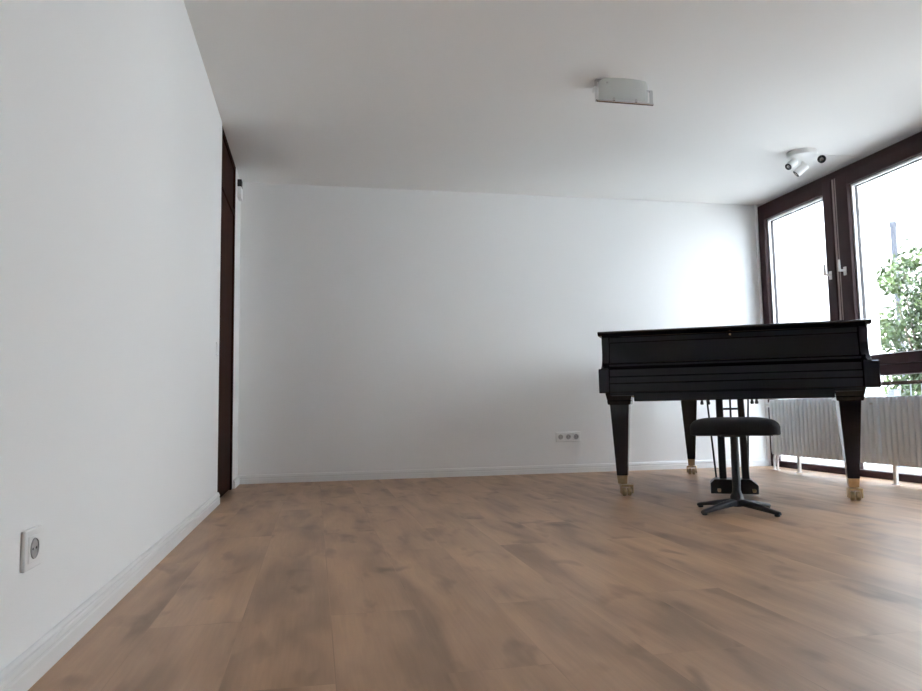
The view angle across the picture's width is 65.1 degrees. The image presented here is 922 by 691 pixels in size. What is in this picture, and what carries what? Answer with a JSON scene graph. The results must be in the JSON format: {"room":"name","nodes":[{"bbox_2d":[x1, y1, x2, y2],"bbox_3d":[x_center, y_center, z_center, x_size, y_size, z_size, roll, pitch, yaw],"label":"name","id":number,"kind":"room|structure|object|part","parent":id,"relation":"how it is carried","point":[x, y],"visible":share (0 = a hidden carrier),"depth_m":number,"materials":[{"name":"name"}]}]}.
{"room":"music room","nodes":[
{"label":"music room","id":0,"kind":"room"},
{"bbox_2d":[0,0,240,670],"bbox_3d":[-1.068,-0.493,1.790,0.200,2.450,8.229,0,-5,-11],"label":"wall","id":1,"kind":"structure","parent":0,"point":[111,122],"depth_m":2.05,"materials":[{"name":"white paint"}]},
{"bbox_2d":[20,525,41,572],"bbox_3d":[-0.908,0.429,1.530,0.013,0.085,0.094,0,-5,-11],"label":"wall socket","id":2,"kind":"object","parent":1,"relation":"attached to","point":[31,539],"visible":1,"depth_m":1.51,"materials":[{"name":"white plastic"}]},
{"bbox_2d":[0,492,219,690],"bbox_3d":[-0.818,0.635,1.093,0.017,0.072,6.972,0,-5,-11],"label":"baseboard","id":3,"kind":"structure","parent":1,"relation":"attached to","point":[25,670],"depth_m":1.88,"materials":[{"name":"white paint"}]},
{"bbox_2d":[216,342,218,355],"bbox_3d":[-1.499,0.022,4.448,0.012,0.081,0.081,0,-5,-11],"label":"light switch","id":4,"kind":"object","parent":1,"relation":"attached to","point":[217,343],"visible":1,"depth_m":4.42,"materials":[{"name":"white plastic"}]},
{"bbox_2d":[217,126,235,497],"bbox_3d":[-1.656,-0.195,5.027,0.055,2.449,0.879,0,-5,-11],"label":"door","id":5,"kind":"structure","parent":1,"relation":"in","point":[228,183],"depth_m":5.11,"materials":[{"name":"brown wood"}]},
{"bbox_3d":[-1.677,-1.218,5.122,0.044,0.301,0.747,0,-5,-11],"label":"overhead panel","id":6,"kind":"part","parent":5,"relation":"part of","materials":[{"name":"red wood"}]},
{"bbox_2d":[233,476,239,488],"bbox_3d":[-1.726,1.051,5.546,0.017,0.062,0.326,0,-5,-11],"label":"baseboard","id":7,"kind":"object","parent":1,"relation":"attached to","point":[236,480],"visible":1,"depth_m":5.49,"materials":[{"name":"white paint"}]},
{"bbox_2d":[237,179,242,200],"bbox_3d":[-1.749,-1.230,5.720,0.032,0.147,0.102,0,-5,-11],"label":"sensor","id":8,"kind":"object","parent":1,"relation":"attached to","point":[239,181],"visible":1,"depth_m":5.67,"materials":[{"name":"white plastic"}]},
{"bbox_2d":[28,466,921,690],"bbox_3d":[1.264,0.791,2.145,5.115,0.120,8.429,0,-5,-11],"label":"floor","id":9,"kind":"structure","parent":0,"point":[552,581],"depth_m":2.19,"materials":[{"name":"brown wood"}]},
{"bbox_2d":[690,417,781,516],"bbox_3d":[1.457,0.629,3.836,0.444,0.496,0.370,-3,-5,18],"label":"stool","id":10,"kind":"object","parent":9,"relation":"on","point":[732,427],"visible":1,"depth_m":3.74,"materials":[{"name":"black fabric"}]},
{"bbox_3d":[1.384,0.850,3.924,0.046,0.060,0.235,3,-6,-34],"label":"foot arm","id":11,"kind":"part","parent":10,"relation":"part of","materials":[{"name":"black metal"}]},
{"bbox_3d":[1.341,0.835,3.756,0.235,0.060,0.046,2,-6,-26],"label":"foot arm","id":12,"kind":"part","parent":10,"relation":"part of","materials":[{"name":"black metal"}]},
{"bbox_2d":[690,417,780,435],"bbox_3d":[1.453,0.428,3.852,0.444,0.092,0.330,-3,-5,18],"label":"seat cushion","id":13,"kind":"object","parent":10,"relation":"on","point":[712,426],"depth_m":3.71,"materials":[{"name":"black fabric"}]},
{"bbox_3d":[1.576,0.842,3.878,0.235,0.060,0.046,2,-6,-28],"label":"foot arm","id":14,"kind":"part","parent":10,"relation":"part of","materials":[{"name":"black metal"}]},
{"bbox_3d":[1.528,0.828,3.710,0.201,0.060,0.173,-3,-5,18],"label":"foot arm","id":15,"kind":"part","parent":10,"relation":"part of","materials":[{"name":"black metal"}]},
{"bbox_2d":[597,319,880,500],"bbox_3d":[1.895,0.471,5.146,1.538,1.029,2.025,-3,-5,18],"label":"grand piano","id":16,"kind":"object","parent":9,"relation":"on","point":[814,359],"visible":0.93,"depth_m":4.28,"materials":[{"name":"black paint"}]},
{"bbox_3d":[1.025,0.566,4.620,0.167,0.524,0.167,-3,-5,18],"label":"leg","id":17,"kind":"part","parent":16,"relation":"part of","materials":[{"name":"black paint"}]},
{"bbox_3d":[1.882,0.660,5.938,0.135,0.542,0.135,-3,-5,18],"label":"leg","id":18,"kind":"part","parent":16,"relation":"part of","materials":[{"name":"black paint"}]},
{"bbox_3d":[1.630,-0.089,4.447,1.517,0.028,0.390,-3,-5,18],"label":"lid","id":19,"kind":"part","parent":16,"relation":"part of","materials":[{"name":"black paint"}]},
{"bbox_3d":[1.640,0.279,4.420,1.394,0.032,0.360,-3,-5,18],"label":"keybed plate","id":20,"kind":"part","parent":16,"relation":"part of","materials":[{"name":"black wood"}]},
{"bbox_3d":[1.770,0.570,4.532,0.051,0.532,0.044,-3,-5,18],"label":"lyre post","id":21,"kind":"part","parent":16,"relation":"part of","materials":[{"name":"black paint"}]},
{"bbox_3d":[2.269,0.509,4.213,0.167,0.524,0.167,-3,-5,18],"label":"leg","id":22,"kind":"part","parent":16,"relation":"part of","materials":[{"name":"black paint"}]},
{"bbox_2d":[765,397,883,472],"bbox_3d":[2.834,0.721,5.710,0.123,0.602,1.348,0,-5,-11],"label":"radiator","id":23,"kind":"object","parent":9,"relation":"on","point":[809,427],"visible":0.77,"depth_m":5.67,"materials":[{"name":"white metal"}]},
{"bbox_2d":[879,396,921,484],"bbox_3d":[3.102,0.601,4.415,0.113,0.602,1.287,0,-5,-11],"label":"radiator","id":24,"kind":"object","parent":9,"relation":"on","point":[900,416],"visible":1,"depth_m":4.86,"materials":[{"name":"white metal"}]},
{"bbox_2d":[238,182,767,474],"bbox_3d":[0.416,-0.113,6.333,5.115,2.450,0.120,0,-5,-11],"label":"wall","id":25,"kind":"structure","parent":0,"point":[380,329],"depth_m":6.19,"materials":[{"name":"white paint"}]},
{"bbox_2d":[238,458,768,483],"bbox_3d":[0.532,1.067,6.178,4.685,0.070,0.017,0,-5,-11],"label":"baseboard","id":26,"kind":"structure","parent":25,"relation":"attached to","point":[633,466],"depth_m":6.08,"materials":[{"name":"white paint"}]},
{"bbox_2d":[556,432,580,441],"bbox_3d":[0.933,0.796,6.287,0.221,0.082,0.013,0,-5,-11],"label":"socket","id":27,"kind":"object","parent":25,"relation":"attached to","point":[560,436],"visible":1,"depth_m":6.28,"materials":[{"name":"white plastic"}]},
{"bbox_2d":[183,0,921,204],"bbox_3d":[1.221,-1.833,2.378,5.115,0.250,8.429,0,-5,-11],"label":"ceiling","id":28,"kind":"structure","parent":0,"point":[474,96],"depth_m":4.31,"materials":[{"name":"white paint"}]},
{"bbox_2d":[592,78,653,105],"bbox_3d":[0.945,-1.469,4.244,0.354,0.135,0.164,0,-5,-11],"label":"ceiling lamp","id":29,"kind":"object","parent":28,"relation":"attached to","point":[626,90],"visible":1,"depth_m":4.19,"materials":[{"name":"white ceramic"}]},
{"bbox_3d":[0.948,-1.484,4.190,0.305,0.109,0.054,0,-5,-11],"label":"lamp shade","id":30,"kind":"part","parent":29,"relation":"part of","materials":[{"name":"white glass"}]},
{"bbox_2d":[785,147,825,176],"bbox_3d":[2.589,-1.380,5.466,0.272,0.149,0.261,0,-5,-11],"label":"ceiling spotlight","id":31,"kind":"object","parent":28,"relation":"attached to","point":[795,156],"visible":1,"depth_m":5.44,"materials":[{"name":"white metal"}]},
{"bbox_3d":[2.571,-1.436,5.449,0.212,0.040,0.212,0,-5,-11],"label":"ceiling plate","id":32,"kind":"part","parent":31,"relation":"part of","materials":[{"name":"white metal"}]},
{"bbox_2d":[817,153,857,158],"bbox_3d":[2.875,-1.447,5.516,0.382,0.014,0.023,0,-5,-14],"label":"cable","id":33,"kind":"object","parent":28,"relation":"attached to","point":[817,153],"visible":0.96,"depth_m":5.52,"materials":[{"name":"white plastic"}]},
{"bbox_2d":[754,204,781,465],"bbox_3d":[3.686,-0.484,2.754,0.130,2.450,8.229,0,-5,-11],"label":"wall","id":34,"kind":"structure","parent":0,"point":[756,205],"depth_m":6.78,"materials":[{"name":"white paint"}]},
{"bbox_2d":[757,131,921,483],"bbox_3d":[3.050,-0.207,5.601,0.156,2.424,2.312,0,-5,-11],"label":"window","id":35,"kind":"structure","parent":34,"relation":"in","point":[838,190],"depth_m":5.70,"materials":[{"name":"brown"}]},
{"bbox_3d":[2.936,-0.542,6.264,0.064,1.532,0.963,0,-5,-11],"label":"sash","id":36,"kind":"part","parent":35,"relation":"part of","materials":[{"name":"brown wood"}]},
{"bbox_3d":[2.958,-0.593,5.834,0.066,0.123,0.026,0,-5,-11],"label":"handle","id":37,"kind":"part","parent":35,"relation":"part of","materials":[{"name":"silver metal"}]},
{"bbox_3d":[2.990,-0.613,5.674,0.066,0.123,0.026,0,-5,-11],"label":"handle","id":38,"kind":"part","parent":35,"relation":"part of","materials":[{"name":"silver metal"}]},
{"bbox_3d":[3.162,-0.645,5.151,0.064,1.532,1.206,0,-5,-11],"label":"sash","id":39,"kind":"part","parent":35,"relation":"part of","materials":[{"name":"brown wood"}]},
{"label":"outside","id":40,"kind":"structure","parent":0,"visible":0},
{"bbox_3d":[16.384,1.586,8.302,24.580,0.100,50.000,0,-5,-11],"label":"ground","id":41,"kind":"structure","parent":40,"visible":0},
{"bbox_2d":[858,160,921,396],"bbox_3d":[7.901,-2.532,14.644,0.300,9.500,27.000,0,-5,-11],"label":"facade","id":42,"kind":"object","parent":41,"relation":"on","point":[907,212],"depth_m":13.33,"materials":[{"name":"white"}]},
{"bbox_2d":[889,221,905,394],"bbox_3d":[7.990,-0.098,13.127,0.113,4.380,0.116,0,-5,-11],"label":"downpipe","id":43,"kind":"object","parent":42,"relation":"attached to","point":[892,224],"visible":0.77,"depth_m":13.25,"materials":[{"name":"grey metal"}]},
{"bbox_2d":[877,238,921,467],"bbox_3d":[5.260,0.240,7.812,1.436,2.861,1.479,0,-5,-11],"label":"tree","id":44,"kind":"object","parent":41,"relation":"on","point":[893,330],"visible":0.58,"depth_m":7.92,"materials":[{"name":"green plant"}]},
{"bbox_3d":[5.241,0.567,7.779,0.822,2.206,0.834,0,-5,-11],"label":"stem","id":45,"kind":"part","parent":44,"relation":"part of","materials":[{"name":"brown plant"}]},
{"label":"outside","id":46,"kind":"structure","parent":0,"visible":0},
{"bbox_2d":[841,465,921,474],"bbox_3d":[4.257,0.882,3.262,1.196,0.120,7.840,0,-5,-11],"label":"floor","id":47,"kind":"structure","parent":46,"point":[910,470],"depth_m":6.56,"materials":[{"name":"white"}]},
{"bbox_2d":[773,201,883,465],"bbox_3d":[3.516,-0.128,7.126,1.276,2.720,0.185,0,-5,-11],"label":"wall","id":48,"kind":"structure","parent":47,"relation":"on","point":[799,237],"depth_m":7.07,"materials":[{"name":"white"}]},
{"bbox_2d":[858,169,921,212],"bbox_3d":[4.433,-1.615,5.024,0.120,0.160,4.560,0,-5,-11],"label":"beam","id":49,"kind":"structure","parent":48,"relation":"attached to","point":[908,185],"depth_m":6.76,"materials":[{"name":"white"}]},
{"bbox_2d":[879,380,921,466],"bbox_3d":[4.488,0.556,4.832,0.070,0.800,4.550,0,-5,-11],"label":"balcony railing","id":50,"kind":"object","parent":47,"relation":"on","point":[897,392],"visible":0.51,"depth_m":6.75,"materials":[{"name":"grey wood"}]},
{"bbox_3d":[4.091,0.776,6.788,0.070,0.722,0.080,0,-5,-11],"label":"rail post","id":51,"kind":"part","parent":50,"relation":"part of","materials":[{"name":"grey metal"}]},
{"bbox_3d":[4.482,0.175,4.866,0.060,0.034,4.550,0,-5,-11],"label":"handrail","id":52,"kind":"part","parent":50,"relation":"part of","materials":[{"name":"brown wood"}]}
]}

